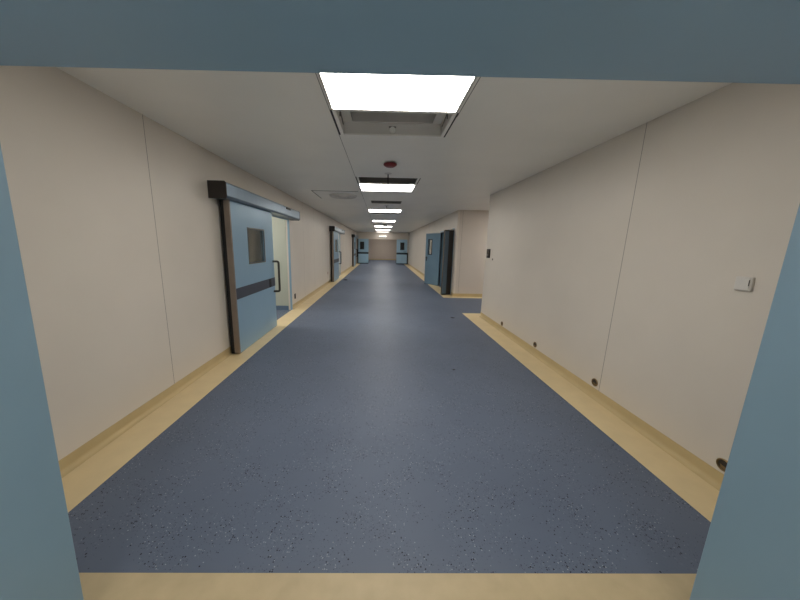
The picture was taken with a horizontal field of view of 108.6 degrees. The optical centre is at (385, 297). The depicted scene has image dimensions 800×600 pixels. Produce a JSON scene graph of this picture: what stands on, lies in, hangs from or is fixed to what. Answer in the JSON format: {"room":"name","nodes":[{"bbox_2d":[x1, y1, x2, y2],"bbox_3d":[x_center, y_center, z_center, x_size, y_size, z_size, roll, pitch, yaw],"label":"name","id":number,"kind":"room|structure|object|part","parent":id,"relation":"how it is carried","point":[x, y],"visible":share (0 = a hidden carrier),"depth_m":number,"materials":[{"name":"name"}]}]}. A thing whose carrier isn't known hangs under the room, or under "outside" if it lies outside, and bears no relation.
{"room":"hospital corridor","nodes":[
{"label":"hospital corridor","id":0,"kind":"room"},
{"bbox_2d":[0,66,356,460],"bbox_3d":[-2.233,-2.009,12.196,0.060,2.559,23.130,1,10,-1],"label":"wall","id":1,"kind":"structure","parent":0,"point":[119,231],"depth_m":2.20,"materials":[{"name":"beige paint"}]},
{"bbox_2d":[59,262,356,477],"bbox_3d":[-2.207,-0.808,12.463,0.039,0.098,23.030,1,10,-1],"label":"baseboard","id":2,"kind":"structure","parent":1,"relation":"attached to","point":[67,464],"depth_m":2.42,"materials":[{"name":"yellow plastic"}]},
{"bbox_2d":[207,180,299,220],"bbox_3d":[-1.986,-1.538,4.886,0.224,0.198,3.090,1,10,-1],"label":"housing","id":3,"kind":"object","parent":1,"relation":"attached to","point":[217,189],"visible":0.99,"depth_m":3.91,"materials":[{"name":"grey metal"}]},
{"bbox_2d":[219,200,280,353],"bbox_3d":[-1.967,-0.336,4.430,0.184,2.018,1.423,1,10,1],"label":"sliding door","id":4,"kind":"structure","parent":3,"relation":"hanging from","point":[247,235],"depth_m":4.12,"materials":[{"name":"blue metal"}]},
{"bbox_3d":[-1.993,-0.219,3.747,0.070,2.008,0.030,1,10,-1],"label":"edge trim","id":5,"kind":"part","parent":4,"relation":"part of","materials":[{"name":"brown metal"}]},
{"bbox_3d":[-1.982,-0.784,4.395,0.006,0.485,0.555,1,10,-1],"label":"pane","id":6,"kind":"part","parent":4,"relation":"part of","materials":[{"name":"clear glass"}]},
{"bbox_3d":[-1.921,-0.366,5.093,0.119,0.567,0.038,1,10,-1],"label":"pull handle","id":7,"kind":"part","parent":4,"relation":"part of","materials":[{"name":"metal"}]},
{"bbox_2d":[272,215,292,309],"bbox_3d":[-2.132,-0.585,5.721,0.032,2.050,1.550,1,10,-1],"label":"door frame","id":8,"kind":"structure","parent":1,"relation":"in","point":[288,228],"depth_m":6.42,"materials":[{"name":"metal"}]},
{"bbox_2d":[329,226,344,233],"bbox_3d":[-2.082,-2.944,12.700,0.224,0.198,3.090,1,10,-1],"label":"housing","id":9,"kind":"object","parent":1,"relation":"attached to","point":[331,228],"visible":0.99,"depth_m":11.64,"materials":[{"name":"grey metal"}]},
{"bbox_2d":[330,231,340,281],"bbox_3d":[-2.062,-1.728,12.170,0.184,2.018,1.423,1,10,1],"label":"sliding door","id":10,"kind":"structure","parent":9,"relation":"hanging from","point":[335,251],"depth_m":11.77,"materials":[{"name":"blue metal"}]},
{"bbox_3d":[-2.088,-1.611,11.487,0.070,2.008,0.030,1,10,-1],"label":"edge trim","id":11,"kind":"part","parent":10,"relation":"part of","materials":[{"name":"brown metal"}]},
{"bbox_2d":[272,217,288,305],"bbox_3d":[-3.501,-0.748,5.045,2.649,2.559,2.710,1,10,-1],"label":"wall","id":12,"kind":"structure","parent":0,"point":[278,225],"depth_m":6.39,"materials":[{"name":"white paint"}]},
{"bbox_2d":[276,306,288,309],"bbox_3d":[-3.499,0.459,5.278,2.600,0.100,2.640,1,10,-1],"label":"baseboard","id":13,"kind":"structure","parent":12,"relation":"attached to","point":[277,307],"depth_m":6.58,"materials":[{"name":"blue plastic"}]},
{"bbox_2d":[368,239,396,258],"bbox_3d":[-0.234,-4.620,26.942,8.320,2.559,6.650,1,10,-1],"label":"wall","id":14,"kind":"structure","parent":0,"point":[378,248],"depth_m":30.18,"materials":[{"name":"beige paint"}]},
{"bbox_2d":[357,232,408,252],"bbox_3d":[-0.213,-4.026,23.640,4.262,2.559,0.060,1,10,-1],"label":"wall","id":15,"kind":"structure","parent":0,"point":[361,235],"depth_m":23.44,"materials":[{"name":"beige paint"}]},
{"bbox_2d":[357,239,368,263],"bbox_3d":[-1.822,-3.760,23.556,0.920,1.996,0.060,1,10,-1],"label":"door leaf","id":16,"kind":"structure","parent":15,"relation":"in","point":[362,244],"depth_m":23.53,"materials":[{"name":"blue metal"}]},
{"bbox_2d":[396,240,407,263],"bbox_3d":[1.413,-3.702,23.574,0.950,1.996,0.123,1,10,-1],"label":"door leaf","id":17,"kind":"structure","parent":15,"relation":"in","point":[401,253],"depth_m":23.60,"materials":[{"name":"blue metal"}]},
{"bbox_2d":[62,260,718,599],"bbox_3d":[-0.179,-0.679,12.526,14.000,0.103,39.100,1,10,-1],"label":"floor","id":18,"kind":"structure","parent":0,"point":[351,441],"depth_m":1.86,"materials":[{"name":"blue plastic"}]},
{"bbox_2d":[57,67,730,232],"bbox_3d":[-0.130,-3.255,12.064,14.000,0.020,39.100,1,10,-1],"label":"ceiling","id":19,"kind":"structure","parent":0,"point":[279,128],"depth_m":2.68,"materials":[{"name":"white paint"}]},
{"bbox_2d":[311,190,360,198],"bbox_3d":[-1.017,-2.184,6.222,0.935,0.055,0.965,1,10,-1],"label":"ceiling vent","id":20,"kind":"object","parent":19,"relation":"in","point":[322,194],"visible":1,"depth_m":6.06,"materials":[{"name":"white metal"}]},
{"bbox_2d":[372,220,394,221],"bbox_3d":[-0.054,-3.339,12.608,1.006,0.006,0.656,1,10,-1],"label":"recessed light","id":21,"kind":"object","parent":19,"relation":"in","point":[372,220],"visible":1,"depth_m":12.70,"materials":[{"name":"white plastic"}]},
{"bbox_2d":[368,209,401,212],"bbox_3d":[-0.009,-2.670,8.888,1.006,0.006,0.656,1,10,-1],"label":"recessed light","id":22,"kind":"object","parent":19,"relation":"in","point":[369,210],"visible":0.93,"depth_m":8.81,"materials":[{"name":"white plastic"}]},
{"bbox_2d":[371,212,398,213],"bbox_3d":[-0.006,-3.000,9.550,0.920,0.410,0.380,1,10,-1],"label":"ceiling hatch","id":23,"kind":"object","parent":19,"relation":"hanging from","point":[371,212],"visible":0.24,"depth_m":9.75,"materials":[{"name":"metal"}]},
{"bbox_2d":[370,200,402,203],"bbox_3d":[0.031,-2.383,7.101,0.800,0.076,0.540,1,10,-1],"label":"ceiling vent","id":24,"kind":"object","parent":19,"relation":"in","point":[371,201],"visible":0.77,"depth_m":7.14,"materials":[{"name":"black metal"}]},
{"bbox_2d":[358,183,415,191],"bbox_3d":[0.035,-2.030,5.336,1.006,0.006,0.656,1,10,-1],"label":"ceiling light","id":25,"kind":"object","parent":19,"relation":"hanging from","point":[364,187],"visible":0.93,"depth_m":5.30,"materials":[{"name":"white plastic"}]},
{"bbox_2d":[384,172,391,186],"bbox_3d":[0.043,-1.750,4.289,0.110,0.188,0.110,1,10,-1],"label":"sprinkler","id":26,"kind":"object","parent":19,"relation":"hanging from","point":[387,173],"visible":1,"depth_m":4.28,"materials":[{"name":"white metal"}]},
{"bbox_2d":[356,177,420,183],"bbox_3d":[0.051,-2.162,4.723,1.039,0.470,0.480,1,10,-1],"label":"ceiling hatch","id":27,"kind":"object","parent":19,"relation":"hanging from","point":[372,180],"visible":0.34,"depth_m":4.98,"materials":[{"name":"black metal"}]},
{"bbox_2d":[383,162,396,167],"bbox_3d":[0.066,-1.720,3.736,0.176,0.050,0.176,1,10,-1],"label":"smoke detector","id":28,"kind":"object","parent":19,"relation":"hanging from","point":[386,164],"visible":1,"depth_m":3.69,"materials":[{"name":"red plastic"}]},
{"bbox_2d":[330,110,458,137],"bbox_3d":[0.077,-1.744,2.525,1.039,0.425,0.535,1,10,-1],"label":"ceiling hatch","id":29,"kind":"object","parent":19,"relation":"hanging from","point":[347,122],"visible":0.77,"depth_m":2.78,"materials":[{"name":"grey metal"}]},
{"bbox_2d":[317,73,476,112],"bbox_3d":[0.076,-1.424,1.965,1.006,0.006,0.656,1,10,-1],"label":"recessed light","id":30,"kind":"object","parent":19,"relation":"in","point":[354,92],"visible":0.59,"depth_m":2.00,"materials":[{"name":"white plastic"}]},
{"bbox_2d":[408,210,459,292],"bbox_3d":[2.041,-2.630,16.105,0.060,2.559,15.320,1,10,-1],"label":"wall","id":31,"kind":"structure","parent":0,"point":[417,238],"depth_m":13.07,"materials":[{"name":"beige paint"}]},
{"bbox_2d":[408,264,481,296],"bbox_3d":[4.112,-1.387,16.351,4.327,0.098,15.325,1,10,-1],"label":"baseboard","id":32,"kind":"structure","parent":31,"relation":"attached to","point":[421,273],"depth_m":8.79,"materials":[{"name":"yellow plastic"}]},
{"bbox_2d":[438,228,454,293],"bbox_3d":[2.176,-1.268,9.950,0.212,2.060,2.120,1,10,-1],"label":"door frame","id":33,"kind":"structure","parent":31,"relation":"in","point":[441,232],"depth_m":10.89,"materials":[{"name":"black metal"}]},
{"bbox_2d":[424,232,440,285],"bbox_3d":[1.843,-1.496,11.256,0.117,2.027,0.790,-6,12,-35],"label":"door leaf","id":34,"kind":"structure","parent":33,"relation":"attached to","point":[433,240],"depth_m":11.25,"materials":[{"name":"blue metal"}]},
{"bbox_3d":[1.791,-1.972,11.307,0.006,0.550,0.180,-6,12,-35],"label":"pane","id":35,"kind":"part","parent":34,"relation":"part of","materials":[{"name":"clear glass"}]},
{"bbox_2d":[441,229,453,294],"bbox_3d":[1.934,-1.071,8.875,0.336,2.018,0.092,-2,11,-19],"label":"door leaf","id":36,"kind":"structure","parent":33,"relation":"attached to","point":[448,234],"depth_m":8.85,"materials":[{"name":"metal"}]},
{"bbox_3d":[1.778,-1.051,8.834,0.013,1.988,0.058,-2,11,-19],"label":"edge trim","id":37,"kind":"part","parent":36,"relation":"part of","materials":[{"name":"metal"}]},
{"bbox_2d":[455,210,488,293],"bbox_3d":[4.276,-1.245,8.628,4.228,2.559,0.060,1,10,-1],"label":"wall","id":38,"kind":"structure","parent":0,"point":[473,225],"depth_m":8.56,"materials":[{"name":"beige paint"}]},
{"bbox_2d":[481,83,799,473],"bbox_3d":[4.309,-0.328,3.530,4.288,2.559,5.320,1,10,-1],"label":"wall","id":39,"kind":"structure","parent":0,"point":[622,258],"depth_m":2.23,"materials":[{"name":"beige paint"}]},
{"bbox_2d":[486,249,490,257],"bbox_3d":[2.124,-0.899,5.905,0.026,0.180,0.150,1,10,-1],"label":"wall control","id":40,"kind":"object","parent":39,"relation":"attached to","point":[488,250],"visible":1,"depth_m":5.87,"materials":[{"name":"plastic"}]},
{"bbox_2d":[591,378,597,385],"bbox_3d":[2.148,0.873,2.944,0.008,0.081,0.081,1,10,-1],"label":"outlet box","id":41,"kind":"object","parent":39,"relation":"attached to","point":[594,381],"visible":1,"depth_m":2.95,"materials":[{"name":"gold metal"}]},
{"bbox_2d":[479,312,723,490],"bbox_3d":[2.122,0.836,3.763,0.039,0.098,5.220,1,10,-1],"label":"baseboard","id":42,"kind":"structure","parent":39,"relation":"attached to","point":[712,476],"depth_m":2.50,"materials":[{"name":"yellow plastic"}]},
{"bbox_2d":[716,458,727,471],"bbox_3d":[2.162,1.073,1.834,0.008,0.081,0.081,1,10,-1],"label":"outlet box","id":43,"kind":"object","parent":39,"relation":"attached to","point":[721,463],"visible":0.66,"depth_m":1.84,"materials":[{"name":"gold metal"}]},
{"bbox_3d":[2.165,1.073,1.834,0.002,0.061,0.061,1,10,-1],"label":"plate","id":44,"kind":"part","parent":43,"relation":"part of","materials":[{"name":"black plastic"}]},
{"bbox_2d":[734,276,754,290],"bbox_3d":[2.177,-0.082,1.741,0.020,0.084,0.082,1,10,-1],"label":"thermostat","id":45,"kind":"object","parent":39,"relation":"attached to","point":[742,283],"visible":1,"depth_m":1.73,"materials":[{"name":"white plastic"}]},
{"bbox_3d":[0.066,0.072,0.857,4.382,2.559,0.100,1,10,-1],"label":"wall","id":46,"kind":"structure","parent":0,"visible":0},
{"bbox_2d":[0,0,799,599],"bbox_3d":[0.063,0.215,0.791,3.306,2.300,0.360,1,10,-1],"label":"door frame","id":47,"kind":"structure","parent":46,"relation":"in","point":[751,551],"depth_m":0.76,"materials":[{"name":"blue paint"}]},
{"bbox_3d":[-2.184,-4.443,21.036,0.224,0.198,3.090,1,10,-1],"label":"housing","id":48,"kind":"object","parent":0,"visible":0},
{"bbox_2d":[352,237,356,266],"bbox_3d":[-2.164,-3.236,20.555,0.184,2.018,1.423,1,10,1],"label":"sliding door","id":49,"kind":"structure","parent":48,"relation":"hanging from","point":[354,249],"depth_m":20.03,"materials":[{"name":"blue metal"}]},
{"bbox_3d":[-2.191,-3.119,19.872,0.070,2.008,0.030,1,10,-1],"label":"edge trim","id":50,"kind":"part","parent":49,"relation":"part of","materials":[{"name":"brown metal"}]}
]}

